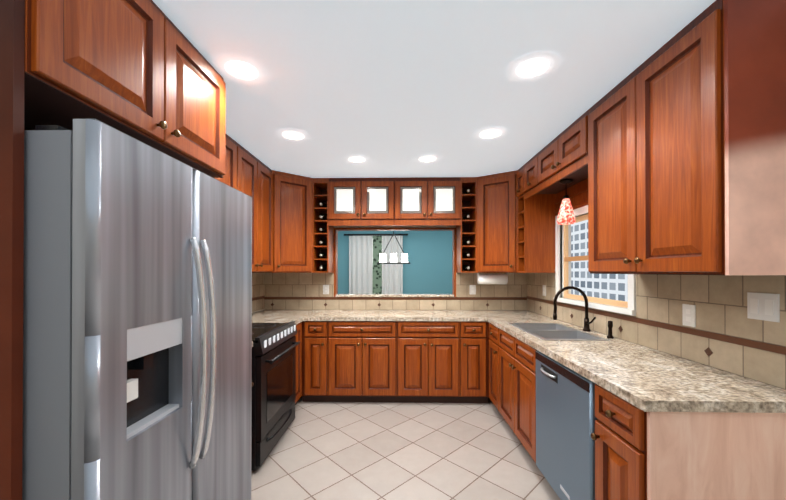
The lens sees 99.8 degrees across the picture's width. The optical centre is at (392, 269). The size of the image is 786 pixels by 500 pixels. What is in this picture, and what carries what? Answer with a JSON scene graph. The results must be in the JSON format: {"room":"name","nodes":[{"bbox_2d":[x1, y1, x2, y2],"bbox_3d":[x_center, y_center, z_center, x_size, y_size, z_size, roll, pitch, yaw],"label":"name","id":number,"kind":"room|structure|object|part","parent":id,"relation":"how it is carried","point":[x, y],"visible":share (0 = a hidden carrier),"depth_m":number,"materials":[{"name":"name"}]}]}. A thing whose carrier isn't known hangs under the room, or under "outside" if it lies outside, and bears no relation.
{"room":"kitchen","nodes":[
{"label":"kitchen","id":0,"kind":"room"},
{"bbox_2d":[334,225,455,227],"bbox_3d":[0.022,0.180,4.122,3.240,2.450,0.100,0,0,1],"label":"wall","id":1,"kind":"structure","parent":0,"point":[453,226],"depth_m":4.08,"materials":[{"name":"beige paint"}]},
{"bbox_2d":[272,170,312,272],"bbox_3d":[-1.258,-0.505,3.781,0.687,1.078,0.633,0,0,1],"label":"upper cabinet","id":2,"kind":"object","parent":1,"relation":"attached to","point":[292,223],"visible":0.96,"depth_m":3.60,"materials":[{"name":"brown wood"}]},
{"bbox_2d":[313,178,333,272],"bbox_3d":[-0.822,-0.505,3.930,0.180,1.078,0.317,0,0,1],"label":"wine rack","id":3,"kind":"object","parent":1,"relation":"attached to","point":[323,246],"visible":0.96,"depth_m":3.88,"materials":[{"name":"brown wood"}]},
{"bbox_2d":[328,178,395,224],"bbox_3d":[-0.357,-0.805,3.912,0.750,0.479,0.337,0,0,1],"label":"upper cabinet","id":4,"kind":"object","parent":1,"relation":"attached to","point":[351,201],"depth_m":3.75,"materials":[{"name":"brown wood"}]},
{"bbox_2d":[336,294,453,296],"bbox_3d":[0.022,0.320,4.121,1.450,0.030,0.160,0,0,1],"label":"ledge","id":5,"kind":"object","parent":1,"relation":"attached to","point":[394,295],"visible":0.98,"depth_m":4.05,"materials":[{"name":"stone"}]},
{"bbox_2d":[334,228,455,296],"bbox_3d":[0.022,-0.090,4.123,1.500,0.850,0.124,0,0,1],"label":"frame","id":6,"kind":"object","parent":1,"relation":"attached to","point":[336,230],"depth_m":4.08,"materials":[{"name":"brown wood"}]},
{"bbox_2d":[264,273,526,309],"bbox_3d":[0.021,0.265,4.062,3.218,0.460,0.013,0,0,1],"label":"backsplash","id":7,"kind":"structure","parent":1,"relation":"attached to","point":[293,291],"depth_m":4.06,"materials":[{"name":"tile"}]},
{"bbox_2d":[323,285,328,293],"bbox_3d":[-0.824,0.245,4.073,0.075,0.115,0.008,0,0,1],"label":"electrical outlet","id":8,"kind":"object","parent":7,"relation":"in","point":[325,289],"visible":1,"depth_m":4.07,"materials":[{"name":"white plastic"}]},
{"bbox_2d":[470,285,475,293],"bbox_3d":[0.971,0.245,4.037,0.075,0.115,0.008,0,0,1],"label":"electrical outlet","id":9,"kind":"object","parent":7,"relation":"in","point":[472,289],"visible":1,"depth_m":4.04,"materials":[{"name":"white plastic"}]},
{"bbox_2d":[396,177,460,224],"bbox_3d":[0.393,-0.805,3.897,0.750,0.479,0.337,0,0,1],"label":"upper cabinet","id":10,"kind":"object","parent":1,"relation":"attached to","point":[422,201],"depth_m":3.74,"materials":[{"name":"brown wood"}]},
{"bbox_2d":[456,177,476,272],"bbox_3d":[0.858,-0.505,3.897,0.180,1.078,0.317,0,0,1],"label":"wine rack","id":11,"kind":"object","parent":1,"relation":"attached to","point":[466,245],"visible":0.98,"depth_m":3.84,"materials":[{"name":"brown wood"}]},
{"bbox_2d":[477,170,517,272],"bbox_3d":[1.289,-0.505,3.755,0.687,1.078,0.582,0,0,1],"label":"upper cabinet","id":12,"kind":"object","parent":1,"relation":"attached to","point":[497,225],"visible":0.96,"depth_m":3.58,"materials":[{"name":"brown wood"}]},
{"bbox_2d":[477,273,507,283],"bbox_3d":[1.141,0.101,3.810,0.340,0.135,0.120,0,0,1],"label":"paper towel holder","id":13,"kind":"object","parent":12,"relation":"attached to","point":[492,278],"visible":0.92,"depth_m":3.76,"materials":[{"name":"white paint"}]},
{"bbox_2d":[338,231,451,293],"bbox_3d":[0.092,0.197,7.601,4.800,2.450,0.100,0,0,1],"label":"wall","id":14,"kind":"structure","parent":0,"point":[427,269],"depth_m":7.54,"materials":[{"name":"teal paint"}]},
{"bbox_2d":[344,234,407,235],"bbox_3d":[-0.386,-0.789,7.465,1.450,0.044,0.044,0,0,1],"label":"curtain rod","id":15,"kind":"object","parent":14,"relation":"attached to","point":[375,234],"visible":1,"depth_m":7.45,"materials":[{"name":"black metal"}]},
{"bbox_2d":[349,236,372,293],"bbox_3d":[-0.726,0.203,7.470,0.530,1.935,0.066,0,0,1],"label":"curtain","id":16,"kind":"object","parent":15,"relation":"hanging from","point":[360,264],"visible":0.79,"depth_m":7.47,"materials":[{"name":"white fabric"}]},
{"bbox_2d":[373,236,381,293],"bbox_3d":[-0.355,0.204,7.477,0.206,1.935,0.005,0,0,1],"label":"curtain","id":17,"kind":"object","parent":15,"relation":"hanging from","point":[377,268],"visible":0.64,"depth_m":7.48,"materials":[{"name":"green fabric"}]},
{"bbox_2d":[382,236,402,293],"bbox_3d":[-0.016,0.203,7.456,0.470,1.935,0.066,0,0,1],"label":"curtain","id":18,"kind":"object","parent":15,"relation":"hanging from","point":[392,278],"visible":0.6,"depth_m":7.46,"materials":[{"name":"white fabric"}]},
{"bbox_2d":[251,396,559,499],"bbox_3d":[-0.037,1.441,1.156,3.440,0.100,6.020,0,0,1],"label":"floor","id":19,"kind":"structure","parent":0,"point":[385,451],"depth_m":2.46,"materials":[{"name":"tile"}]},
{"bbox_2d":[0,0,24,499],"bbox_3d":[-1.307,0.166,0.848,0.707,2.448,0.025,0,0,1],"label":"end panel","id":20,"kind":"object","parent":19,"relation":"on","point":[12,42],"visible":1,"depth_m":0.83,"materials":[{"name":"brown wood"}]},
{"bbox_2d":[22,119,251,499],"bbox_3d":[-1.171,0.498,1.343,0.925,1.789,0.950,0,0,1],"label":"refrigerator","id":21,"kind":"object","parent":19,"relation":"on","point":[137,324],"visible":1,"depth_m":0.99,"materials":[{"name":"grey metal"}]},
{"bbox_2d":[251,321,299,470],"bbox_3d":[-1.223,0.933,2.658,0.767,0.930,0.770,0,0,1],"label":"range","id":22,"kind":"object","parent":19,"relation":"on","point":[273,377],"visible":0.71,"depth_m":2.48,"materials":[{"name":"black metal"}]},
{"bbox_2d":[294,322,301,404],"bbox_3d":[-1.272,0.968,3.570,0.667,0.870,1.042,0,0,1],"label":"base cabinet","id":23,"kind":"object","parent":19,"relation":"on","point":[299,365],"visible":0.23,"depth_m":3.35,"materials":[{"name":"brown wood"}]},
{"bbox_2d":[252,310,316,346],"bbox_3d":[-1.279,0.510,2.964,0.677,0.040,2.257,0,0,1],"label":"countertop","id":24,"kind":"structure","parent":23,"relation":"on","point":[276,316],"depth_m":3.48,"materials":[{"name":"stone"}]},
{"bbox_2d":[302,321,328,401],"bbox_3d":[-0.815,0.969,3.747,0.280,0.870,0.670,0,0,1],"label":"base cabinet","id":25,"kind":"object","parent":19,"relation":"on","point":[314,361],"visible":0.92,"depth_m":3.45,"materials":[{"name":"brown wood"}]},
{"bbox_2d":[328,321,396,402],"bbox_3d":[-0.315,0.969,3.737,0.720,0.870,0.670,0,0,1],"label":"base cabinet","id":26,"kind":"object","parent":19,"relation":"on","point":[362,361],"visible":1,"depth_m":3.44,"materials":[{"name":"brown wood"}]},
{"bbox_2d":[303,310,486,320],"bbox_3d":[0.025,0.513,3.744,1.900,0.040,0.647,0,0,1],"label":"countertop","id":27,"kind":"structure","parent":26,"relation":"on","point":[395,315],"depth_m":3.56,"materials":[{"name":"stone"}]},
{"bbox_2d":[397,321,458,402],"bbox_3d":[0.370,0.968,3.723,0.650,0.870,0.670,0,0,1],"label":"base cabinet","id":28,"kind":"object","parent":19,"relation":"on","point":[427,361],"visible":1,"depth_m":3.42,"materials":[{"name":"brown wood"}]},
{"bbox_2d":[459,321,488,402],"bbox_3d":[0.850,0.968,3.713,0.310,0.870,0.670,0,0,1],"label":"base cabinet","id":29,"kind":"object","parent":19,"relation":"on","point":[473,361],"visible":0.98,"depth_m":3.42,"materials":[{"name":"brown wood"}]},
{"bbox_2d":[489,323,502,416],"bbox_3d":[1.288,0.968,3.541,0.680,0.870,0.997,0,0,1],"label":"base cabinet","id":30,"kind":"object","parent":19,"relation":"on","point":[494,346],"visible":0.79,"depth_m":3.19,"materials":[{"name":"brown wood"}]},
{"bbox_2d":[474,310,785,412],"bbox_3d":[1.281,0.508,2.626,0.657,0.040,2.832,0,0,1],"label":"countertop","id":31,"kind":"structure","parent":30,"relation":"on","point":[645,379],"depth_m":1.51,"materials":[{"name":"stone"}]},
{"bbox_2d":[508,323,609,340],"bbox_3d":[1.268,0.581,2.644,0.454,0.195,0.744,0,0,1],"label":"sink","id":32,"kind":"object","parent":31,"relation":"in","point":[550,331],"visible":0.27,"depth_m":2.63,"materials":[{"name":"silver metal"}]},
{"bbox_2d":[553,286,613,338],"bbox_3d":[1.423,0.310,2.507,0.298,0.356,0.332,0,0,1],"label":"faucet","id":33,"kind":"object","parent":31,"relation":"on","point":[587,323],"visible":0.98,"depth_m":2.63,"materials":[{"name":"black metal"}]},
{"bbox_2d":[499,329,535,462],"bbox_3d":[1.270,0.963,2.623,0.680,0.870,0.840,0,0,1],"label":"base cabinet","id":34,"kind":"object","parent":19,"relation":"on","point":[517,384],"visible":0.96,"depth_m":2.55,"materials":[{"name":"brown wood"}]},
{"bbox_2d":[535,350,596,499],"bbox_3d":[1.226,0.962,1.878,0.637,0.866,0.642,0,0,1],"label":"dishwasher","id":35,"kind":"object","parent":19,"relation":"on","point":[566,418],"visible":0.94,"depth_m":1.80,"materials":[{"name":"grey metal"}]},
{"bbox_2d":[591,384,646,499],"bbox_3d":[1.245,0.958,1.395,0.680,0.870,0.315,0,0,1],"label":"base cabinet","id":36,"kind":"object","parent":19,"relation":"on","point":[619,436],"visible":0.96,"depth_m":1.38,"materials":[{"name":"brown wood"}]},
{"bbox_2d":[647,412,785,499],"bbox_3d":[1.268,0.957,1.230,0.627,0.870,0.015,0,0,1],"label":"panel","id":37,"kind":"object","parent":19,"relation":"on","point":[716,456],"visible":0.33,"depth_m":1.23,"materials":[{"name":"beige wood"}]},
{"bbox_2d":[152,0,715,177],"bbox_3d":[-0.037,-1.099,1.168,3.440,0.080,6.020,0,0,1],"label":"ceiling","id":38,"kind":"structure","parent":0,"point":[392,88],"depth_m":1.76,"materials":[{"name":"white paint"}]},
{"bbox_2d":[213,54,268,84],"bbox_3d":[-0.800,-1.053,1.753,0.270,0.004,0.270,0,0,1],"label":"recessed light","id":39,"kind":"object","parent":38,"relation":"in","point":[241,69],"visible":1,"depth_m":1.74,"materials":[{"name":"white"}]},
{"bbox_2d":[275,128,310,141],"bbox_3d":[-0.783,-1.049,2.598,0.270,0.004,0.270,0,0,1],"label":"recessed light","id":40,"kind":"object","parent":38,"relation":"in","point":[291,135],"visible":1,"depth_m":2.59,"materials":[{"name":"white"}]},
{"bbox_2d":[343,155,370,163],"bbox_3d":[-0.343,-1.047,3.155,0.270,0.004,0.270,0,0,1],"label":"recessed light","id":41,"kind":"object","parent":38,"relation":"in","point":[357,159],"visible":1,"depth_m":3.15,"materials":[{"name":"white"}]},
{"bbox_2d":[413,154,441,163],"bbox_3d":[0.328,-1.047,3.141,0.270,0.004,0.270,0,0,1],"label":"recessed light","id":42,"kind":"object","parent":38,"relation":"in","point":[428,158],"visible":1,"depth_m":3.12,"materials":[{"name":"white"}]},
{"bbox_2d":[473,126,508,140],"bbox_3d":[0.756,-1.050,2.567,0.270,0.004,0.270,0,0,1],"label":"recessed light","id":43,"kind":"object","parent":38,"relation":"in","point":[489,133],"visible":1,"depth_m":2.56,"materials":[{"name":"white"}]},
{"bbox_2d":[505,51,560,82],"bbox_3d":[0.730,-1.054,1.733,0.270,0.004,0.270,0,0,1],"label":"recessed light","id":44,"kind":"object","parent":38,"relation":"in","point":[534,66],"visible":1,"depth_m":1.72,"materials":[{"name":"white"}]},
{"bbox_2d":[516,109,589,272],"bbox_3d":[1.429,-0.510,2.817,0.370,1.078,1.320,0,0,1],"label":"upper cabinet","id":45,"kind":"object","parent":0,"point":[543,172],"depth_m":3.21,"materials":[{"name":"brown wood"}]},
{"bbox_2d":[557,179,575,224],"bbox_3d":[1.456,-0.568,2.786,0.140,0.364,0.140,0,0,1],"label":"light","id":46,"kind":"object","parent":45,"relation":"hanging from","point":[566,215],"visible":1,"depth_m":2.75,"materials":[{"name":"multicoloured glass"}]},
{"bbox_2d":[560,213,627,308],"bbox_3d":[1.633,0.166,1.129,0.100,2.450,6.020,0,0,1],"label":"wall","id":47,"kind":"structure","parent":0,"point":[561,269],"depth_m":3.22,"materials":[{"name":"beige paint"}]},
{"bbox_2d":[554,178,635,315],"bbox_3d":[1.646,-0.223,2.716,0.138,1.053,1.126,0,0,1],"label":"kitchen window","id":48,"kind":"structure","parent":47,"relation":"in","point":[565,259],"depth_m":2.94,"materials":[{"name":"white paint"}]},
{"bbox_3d":[1.600,-0.641,2.719,0.023,0.216,1.126,0,0,1],"label":"valance window header","id":49,"kind":"part","parent":48,"relation":"part of","materials":[{"name":"brown wood"}]},
{"bbox_2d":[527,273,785,389],"bbox_3d":[1.600,0.258,2.478,0.013,0.460,3.117,0,0,1],"label":"backsplash","id":50,"kind":"structure","parent":47,"relation":"attached to","point":[726,334],"depth_m":1.70,"materials":[{"name":"tile"}]},
{"bbox_2d":[543,285,545,295],"bbox_3d":[1.616,0.223,3.539,0.008,0.115,0.075,0,0,1],"label":"electrical outlet","id":51,"kind":"object","parent":50,"relation":"in","point":[544,290],"visible":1,"depth_m":3.52,"materials":[{"name":"white plastic"}]},
{"bbox_2d":[682,304,695,326],"bbox_3d":[1.581,0.244,1.770,0.008,0.115,0.075,0,0,1],"label":"electrical outlet","id":52,"kind":"object","parent":50,"relation":"in","point":[689,314],"visible":1,"depth_m":1.76,"materials":[{"name":"white plastic"}]},
{"bbox_2d":[747,292,779,321],"bbox_3d":[1.573,0.158,1.410,0.008,0.115,0.120,0,0,1],"label":"light switch","id":53,"kind":"object","parent":50,"relation":"in","point":[764,306],"visible":1,"depth_m":1.41,"materials":[{"name":"white plastic"}]},
{"bbox_2d":[588,0,785,274],"bbox_3d":[1.406,-0.515,1.702,0.370,1.078,0.910,0,0,1],"label":"upper cabinet","id":54,"kind":"object","parent":47,"relation":"attached to","point":[656,168],"depth_m":1.36,"materials":[{"name":"brown wood"}]},
{"bbox_3d":[1.424,-0.517,1.254,0.317,1.078,0.015,0,0,1],"label":"end panel","id":55,"kind":"part","parent":54,"relation":"part of","materials":[{"name":"brown wood"}]},
{"bbox_3d":[-1.706,0.167,1.196,0.100,2.450,6.020,0,0,1],"label":"wall","id":56,"kind":"structure","parent":0,"visible":0},
{"bbox_2d":[24,0,225,177],"bbox_3d":[-1.270,-0.782,1.349,0.760,0.548,0.965,0,0,1],"label":"upper cabinet","id":57,"kind":"object","parent":56,"relation":"attached to","point":[145,72],"visible":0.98,"depth_m":1.16,"materials":[{"name":"brown wood"}]},
{"bbox_2d":[215,134,236,188],"bbox_3d":[-1.432,-0.511,2.507,0.390,1.078,0.386,0,0,1],"label":"upper cabinet","id":58,"kind":"object","parent":56,"relation":"attached to","point":[229,178],"visible":0.04,"depth_m":2.61,"materials":[{"name":"brown wood"}]},
{"bbox_2d":[235,141,258,272],"bbox_3d":[-1.425,-0.509,2.889,0.390,1.078,0.379,0,0,1],"label":"upper cabinet","id":59,"kind":"object","parent":56,"relation":"attached to","point":[246,172],"visible":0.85,"depth_m":2.95,"materials":[{"name":"brown wood"}]},
{"bbox_2d":[252,273,264,311],"bbox_3d":[-1.611,0.254,2.968,0.013,0.448,2.249,0,0,1],"label":"backsplash","id":60,"kind":"structure","parent":56,"relation":"attached to","point":[258,288],"depth_m":3.92,"materials":[{"name":"tile"}]},
{"bbox_2d":[255,157,272,272],"bbox_3d":[-1.417,-0.508,3.276,0.390,1.078,0.395,0,0,1],"label":"upper cabinet","id":61,"kind":"object","parent":56,"relation":"attached to","point":[264,217],"visible":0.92,"depth_m":3.24,"materials":[{"name":"brown wood"}]},
{"bbox_3d":[0.058,-1.076,5.917,5.000,0.080,3.480,0,0,1],"label":"ceiling","id":62,"kind":"structure","parent":0,"visible":0},
{"bbox_2d":[377,231,409,263],"bbox_3d":[0.011,-0.567,5.556,0.560,0.942,0.120,0,0,1],"label":"dining chandelier","id":63,"kind":"object","parent":62,"relation":"hanging from","point":[393,259],"visible":0.75,"depth_m":5.52,"materials":[{"name":"white"}]},
{"label":"outside","id":64,"kind":"structure","parent":0,"visible":0},
{"bbox_2d":[571,220,627,301],"bbox_3d":[1.975,-0.151,2.724,0.020,2.700,3.380,0,0,1],"label":"building","id":65,"kind":"structure","parent":64,"point":[604,286],"depth_m":3.37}
]}

